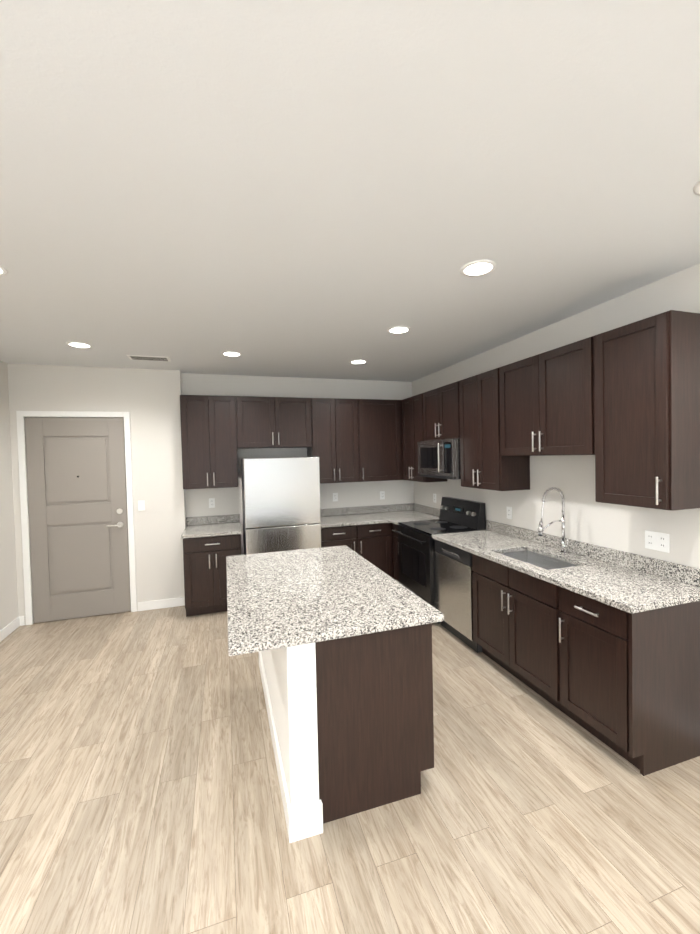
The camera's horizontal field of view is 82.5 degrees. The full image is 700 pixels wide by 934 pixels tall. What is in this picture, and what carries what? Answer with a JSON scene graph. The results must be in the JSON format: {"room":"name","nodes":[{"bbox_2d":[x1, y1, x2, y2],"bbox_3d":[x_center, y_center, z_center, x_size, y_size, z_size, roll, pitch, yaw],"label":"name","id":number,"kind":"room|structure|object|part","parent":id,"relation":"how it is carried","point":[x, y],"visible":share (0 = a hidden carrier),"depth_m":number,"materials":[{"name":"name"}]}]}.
{"room":"kitchen","nodes":[
{"label":"kitchen","id":0,"kind":"room"},
{"bbox_2d":[0,360,18,629],"bbox_3d":[-2.410,0.371,0.474,0.120,2.743,8.240,-2,2,-18],"label":"wall","id":1,"kind":"structure","parent":0,"point":[9,614],"depth_m":4.03,"materials":[{"name":"white paint"}]},
{"bbox_2d":[0,616,23,641],"bbox_3d":[-2.286,1.691,0.459,0.030,0.100,7.850,-2,2,-18],"label":"baseboard","id":2,"kind":"structure","parent":1,"relation":"attached to","point":[11,627],"depth_m":4.03,"materials":[{"name":"white paint"}]},
{"bbox_2d":[7,364,185,624],"bbox_3d":[-2.768,0.274,4.539,1.650,2.743,0.270,-2,2,-18],"label":"wall","id":3,"kind":"structure","parent":0,"point":[148,400],"depth_m":4.53,"materials":[{"name":"white paint"}]},
{"bbox_2d":[16,411,136,624],"bbox_3d":[-2.943,0.526,4.339,1.052,2.256,0.016,-2,2,-18],"label":"door frame","id":4,"kind":"structure","parent":3,"relation":"attached to","point":[20,415],"depth_m":4.22,"materials":[{"name":"white paint"}]},
{"bbox_2d":[24,417,130,622],"bbox_3d":[-2.946,0.555,4.335,0.930,2.182,0.103,-2,2,-18],"label":"door","id":5,"kind":"structure","parent":3,"relation":"in","point":[77,504],"depth_m":4.34,"materials":[{"name":"grey paint"}]},
{"bbox_2d":[138,500,144,510],"bbox_3d":[-2.363,0.436,4.521,0.070,0.115,0.010,-2,2,-18],"label":"light switch","id":6,"kind":"object","parent":3,"relation":"attached to","point":[141,505],"visible":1,"depth_m":4.52,"materials":[{"name":"white plastic"}]},
{"bbox_2d":[138,597,184,610],"bbox_3d":[-2.153,1.580,4.610,0.538,0.100,0.013,-2,2,-18],"label":"baseboard","id":7,"kind":"structure","parent":3,"relation":"attached to","point":[173,602],"depth_m":4.60,"materials":[{"name":"white paint"}]},
{"bbox_2d":[181,373,413,554],"bbox_3d":[-0.498,0.201,5.334,3.160,2.743,0.120,-2,2,-18],"label":"wall","id":8,"kind":"structure","parent":0,"point":[228,500],"depth_m":5.18,"materials":[{"name":"white paint"}]},
{"bbox_2d":[180,395,237,488],"bbox_3d":[-1.650,-0.290,4.706,0.604,1.066,0.356,-2,2,-18],"label":"upper cabinet","id":9,"kind":"object","parent":8,"relation":"attached to","point":[209,440],"visible":1,"depth_m":4.57,"materials":[{"name":"brown wood"}]},
{"bbox_2d":[209,498,214,507],"bbox_3d":[-1.693,0.442,4.891,0.070,0.115,0.009,-2,2,-18],"label":"electrical outlet","id":10,"kind":"object","parent":8,"relation":"attached to","point":[211,502],"visible":1,"depth_m":4.89,"materials":[{"name":"white plastic"}]},
{"bbox_2d":[236,396,311,448],"bbox_3d":[-0.942,-0.541,4.925,0.888,0.608,0.356,-2,2,-18],"label":"upper cabinet","id":11,"kind":"object","parent":8,"relation":"attached to","point":[273,422],"visible":0.96,"depth_m":4.78,"materials":[{"name":"brown wood"}]},
{"bbox_2d":[307,398,358,483],"bbox_3d":[-0.222,-0.334,5.157,0.608,1.066,0.356,-2,2,-18],"label":"upper cabinet","id":12,"kind":"object","parent":8,"relation":"attached to","point":[334,433],"visible":0.96,"depth_m":5.02,"materials":[{"name":"brown wood"}]},
{"bbox_2d":[333,493,337,501],"bbox_3d":[-0.197,0.405,5.364,0.070,0.115,0.009,-2,2,-18],"label":"electrical outlet","id":13,"kind":"object","parent":8,"relation":"attached to","point":[335,496],"visible":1,"depth_m":5.36,"materials":[{"name":"white plastic"}]},
{"bbox_2d":[357,399,402,481],"bbox_3d":[0.510,-0.357,5.388,0.925,1.066,0.356,-2,2,-18],"label":"upper cabinet","id":14,"kind":"object","parent":8,"relation":"attached to","point":[380,450],"visible":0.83,"depth_m":5.21,"materials":[{"name":"brown wood"}]},
{"bbox_2d":[380,491,384,499],"bbox_3d":[0.452,0.395,5.569,0.070,0.115,0.009,-2,2,-18],"label":"electrical outlet","id":15,"kind":"object","parent":8,"relation":"attached to","point":[382,494],"visible":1,"depth_m":5.57,"materials":[{"name":"white plastic"}]},
{"bbox_2d":[0,606,699,933],"bbox_3d":[-0.085,1.721,1.235,4.930,0.100,8.240,-2,2,-18],"label":"floor","id":16,"kind":"structure","parent":0,"point":[140,791],"depth_m":1.89,"materials":[{"name":"wood"}]},
{"bbox_2d":[183,534,240,616],"bbox_3d":[-1.569,1.179,4.605,0.596,0.876,0.652,-2,2,-18],"label":"base cabinet","id":17,"kind":"object","parent":16,"relation":"on","point":[205,577],"visible":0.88,"depth_m":4.32,"materials":[{"name":"brown wood"}]},
{"bbox_2d":[181,514,241,538],"bbox_3d":[-1.577,0.671,4.593,0.621,0.136,0.651,-2,2,-18],"label":"countertop","id":18,"kind":"structure","parent":17,"relation":"on","point":[209,526],"depth_m":4.71,"materials":[{"name":"stone"}]},
{"bbox_2d":[241,456,321,554],"bbox_3d":[-0.832,0.736,4.748,0.831,1.720,0.735,-2,2,-18],"label":"refrigerator","id":19,"kind":"object","parent":16,"relation":"on","point":[281,504],"visible":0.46,"depth_m":4.39,"materials":[{"name":"silver metal"}]},
{"bbox_2d":[321,525,356,552],"bbox_3d":[-0.216,1.137,5.032,0.458,0.876,0.652,-2,2,-18],"label":"base cabinet","id":20,"kind":"object","parent":16,"relation":"on","point":[338,536],"visible":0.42,"depth_m":4.75,"materials":[{"name":"brown wood"}]},
{"bbox_2d":[242,621,440,842],"bbox_3d":[-0.221,1.200,2.619,0.965,0.876,1.626,-2,2,-18],"label":"kitchen island","id":21,"kind":"object","parent":16,"relation":"on","point":[338,639],"depth_m":1.90,"materials":[{"name":"brown wood"}]},
{"bbox_2d":[226,545,443,655],"bbox_3d":[-0.270,0.743,2.605,1.020,0.036,1.660,-2,2,-18],"label":"island countertop","id":22,"kind":"structure","parent":21,"relation":"on","point":[290,597],"depth_m":2.20,"materials":[{"name":"grey stone"}]},
{"bbox_2d":[356,523,391,576],"bbox_3d":[0.220,1.123,5.170,0.453,0.876,0.652,-2,2,-18],"label":"base cabinet","id":23,"kind":"object","parent":16,"relation":"on","point":[373,542],"visible":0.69,"depth_m":4.90,"materials":[{"name":"brown wood"}]},
{"bbox_2d":[391,523,393,578],"bbox_3d":[0.726,1.107,5.358,0.619,0.876,0.596,-2,2,-18],"label":"base cabinet","id":24,"kind":"object","parent":16,"relation":"on","point":[392,535],"depth_m":4.98,"materials":[{"name":"brown wood"}]},
{"bbox_2d":[320,503,439,527],"bbox_3d":[0.317,0.616,5.057,1.551,0.136,0.907,-2,2,-18],"label":"countertop","id":25,"kind":"structure","parent":24,"relation":"on","point":[396,514],"depth_m":5.28,"materials":[{"name":"stone"}]},
{"bbox_2d":[392,524,399,581],"bbox_3d":[0.851,1.116,4.907,0.652,0.876,0.288,-2,2,-18],"label":"base cabinet","id":26,"kind":"object","parent":16,"relation":"on","point":[395,557],"visible":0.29,"depth_m":4.88,"materials":[{"name":"brown wood"}]},
{"bbox_2d":[395,497,485,623],"bbox_3d":[0.958,0.970,4.386,0.711,1.190,0.758,-2,2,-18],"label":"range","id":27,"kind":"object","parent":16,"relation":"on","point":[416,548],"visible":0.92,"depth_m":4.25,"materials":[{"name":"black metal"}]},
{"bbox_2d":[434,539,481,652],"bbox_3d":[1.211,1.141,3.751,0.610,0.870,0.597,-2,2,-18],"label":"dishwasher","id":28,"kind":"object","parent":16,"relation":"on","point":[454,571],"visible":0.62,"depth_m":3.61,"materials":[{"name":"silver metal"}]},
{"bbox_2d":[472,554,570,717],"bbox_3d":[1.446,1.152,3.026,0.652,0.876,0.912,-2,2,-18],"label":"base cabinet","id":29,"kind":"object","parent":16,"relation":"on","point":[516,615],"visible":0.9,"depth_m":2.84,"materials":[{"name":"brown wood"}]},
{"bbox_2d":[432,520,699,613],"bbox_3d":[1.419,0.643,3.063,0.651,0.136,2.019,-2,2,-18],"label":"countertop","id":30,"kind":"structure","parent":29,"relation":"on","point":[628,582],"depth_m":2.60,"materials":[{"name":"stone"}]},
{"bbox_2d":[500,550,577,569],"bbox_3d":[1.414,0.843,3.019,0.421,0.260,0.664,-2,2,-18],"label":"undermount sink","id":31,"kind":"object","parent":30,"relation":"in","point":[539,560],"visible":0.04,"depth_m":3.25,"materials":[{"name":"silver metal"}]},
{"bbox_2d":[538,487,569,553],"bbox_3d":[1.555,0.411,3.039,0.270,0.518,0.090,-2,2,-18],"label":"spring faucet","id":32,"kind":"object","parent":30,"relation":"on","point":[564,544],"visible":1,"depth_m":3.06,"materials":[{"name":"silver metal"}]},
{"bbox_2d":[559,587,699,775],"bbox_3d":[1.656,1.164,2.362,0.652,0.876,0.477,-2,2,-18],"label":"base cabinet","id":33,"kind":"object","parent":16,"relation":"on","point":[594,657],"depth_m":2.15,"materials":[{"name":"brown wood"}]},
{"bbox_3d":[1.741,1.168,2.149,0.618,0.876,0.019,-2,2,-18],"label":"right base cabinet end panel","id":34,"kind":"part","parent":33,"relation":"part of","materials":[{"name":"brown wood"}]},
{"bbox_2d":[0,0,699,381],"bbox_3d":[-0.150,-1.120,1.160,4.930,0.100,8.240,-2,2,-18],"label":"ceiling","id":35,"kind":"structure","parent":0,"point":[306,188],"depth_m":1.48,"materials":[{"name":"white paint"}]},
{"bbox_2d":[0,266,7,275],"bbox_3d":[-1.928,-1.050,2.099,0.196,0.007,0.196,-2,2,-18],"label":"recessed light","id":36,"kind":"object","parent":35,"relation":"in","point":[3,271],"visible":1,"depth_m":2.15,"materials":[{"name":"white paint"}]},
{"bbox_2d":[66,342,92,347],"bbox_3d":[-2.390,-1.077,3.526,0.196,0.007,0.196,-2,2,-18],"label":"recessed light","id":37,"kind":"object","parent":35,"relation":"in","point":[79,344],"visible":1,"depth_m":3.51,"materials":[{"name":"white paint"}]},
{"bbox_2d":[126,355,170,361],"bbox_3d":[-2.025,-1.097,4.029,0.380,0.009,0.170,-2,2,-18],"label":"ceiling vent","id":38,"kind":"object","parent":35,"relation":"in","point":[149,358],"visible":1,"depth_m":4.01,"materials":[{"name":"white metal"}]},
{"bbox_2d":[221,351,241,356],"bbox_3d":[-1.169,-1.115,3.943,0.196,0.007,0.196,-2,2,-18],"label":"recessed light","id":39,"kind":"object","parent":35,"relation":"in","point":[231,353],"visible":1,"depth_m":3.92,"materials":[{"name":"white paint"}]},
{"bbox_2d":[350,360,366,363],"bbox_3d":[0.093,-1.156,4.394,0.196,0.007,0.196,-2,2,-18],"label":"recessed light","id":40,"kind":"object","parent":35,"relation":"in","point":[358,361],"visible":1,"depth_m":4.38,"materials":[{"name":"white paint"}]},
{"bbox_2d":[387,326,410,333],"bbox_3d":[0.405,-1.135,3.308,0.196,0.007,0.196,-2,2,-18],"label":"recessed light","id":41,"kind":"object","parent":35,"relation":"in","point":[398,329],"visible":1,"depth_m":3.29,"materials":[{"name":"white paint"}]},
{"bbox_2d":[460,260,496,276],"bbox_3d":[0.721,-1.114,2.243,0.196,0.007,0.196,-2,2,-18],"label":"recessed light","id":42,"kind":"object","parent":35,"relation":"in","point":[477,268],"visible":1,"depth_m":2.24,"materials":[{"name":"white paint"}]},
{"bbox_2d":[693,180,699,195],"bbox_3d":[1.456,-1.112,1.542,0.196,0.007,0.196,-2,2,-18],"label":"recessed light","id":43,"kind":"object","parent":35,"relation":"in","point":[696,189],"visible":1,"depth_m":1.59,"materials":[{"name":"white paint"}]},
{"bbox_2d":[412,263,699,568],"bbox_3d":[2.193,0.231,1.864,0.120,2.743,8.120,-2,2,-18],"label":"wall","id":44,"kind":"structure","parent":0,"point":[589,519],"depth_m":3.03,"materials":[{"name":"white paint"}]},
{"bbox_2d":[402,393,446,481],"bbox_3d":[0.914,-0.357,5.056,0.356,1.066,0.586,-2,2,-18],"label":"upper cabinet","id":45,"kind":"object","parent":44,"relation":"attached to","point":[412,424],"visible":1,"depth_m":4.99,"materials":[{"name":"brown wood"}]},
{"bbox_2d":[423,381,459,440],"bbox_3d":[1.111,-0.590,4.406,0.356,0.576,0.760,-2,2,-18],"label":"upper cabinet","id":46,"kind":"object","parent":44,"relation":"attached to","point":[441,413],"visible":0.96,"depth_m":4.31,"materials":[{"name":"brown wood"}]},
{"bbox_2d":[418,439,460,479],"bbox_3d":[1.081,-0.091,4.405,0.445,0.410,0.754,-2,2,-18],"label":"microwave","id":47,"kind":"object","parent":46,"relation":"attached to","point":[438,458],"visible":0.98,"depth_m":4.20,"materials":[{"name":"silver metal"}]},
{"bbox_2d":[459,368,529,490],"bbox_3d":[1.324,-0.333,3.759,0.356,1.066,0.607,-2,2,-18],"label":"upper cabinet","id":48,"kind":"object","parent":44,"relation":"attached to","point":[484,463],"visible":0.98,"depth_m":3.62,"materials":[{"name":"brown wood"}]},
{"bbox_2d":[507,506,511,518],"bbox_3d":[1.518,0.437,3.805,0.009,0.115,0.070,-2,2,-18],"label":"electrical outlet","id":49,"kind":"object","parent":44,"relation":"attached to","point":[509,512],"visible":1,"depth_m":3.80,"materials":[{"name":"white plastic"}]},
{"bbox_2d":[499,336,594,455],"bbox_3d":[1.550,-0.471,3.029,0.356,0.762,0.912,-2,2,-18],"label":"upper cabinet","id":50,"kind":"object","parent":44,"relation":"attached to","point":[547,402],"visible":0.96,"depth_m":2.89,"materials":[{"name":"brown wood"}]},
{"bbox_2d":[594,310,699,510],"bbox_3d":[1.760,-0.306,2.378,0.356,1.066,0.456,-2,2,-18],"label":"upper cabinet","id":51,"kind":"object","parent":44,"relation":"attached to","point":[647,412],"visible":1,"depth_m":2.22,"materials":[{"name":"brown wood"}]},
{"bbox_2d":[645,530,668,552],"bbox_3d":[1.928,0.467,2.508,0.009,0.115,0.145,-2,2,-18],"label":"outlet","id":52,"kind":"object","parent":44,"relation":"attached to","point":[657,541],"visible":1,"depth_m":2.50,"materials":[{"name":"white plastic"}]}
]}

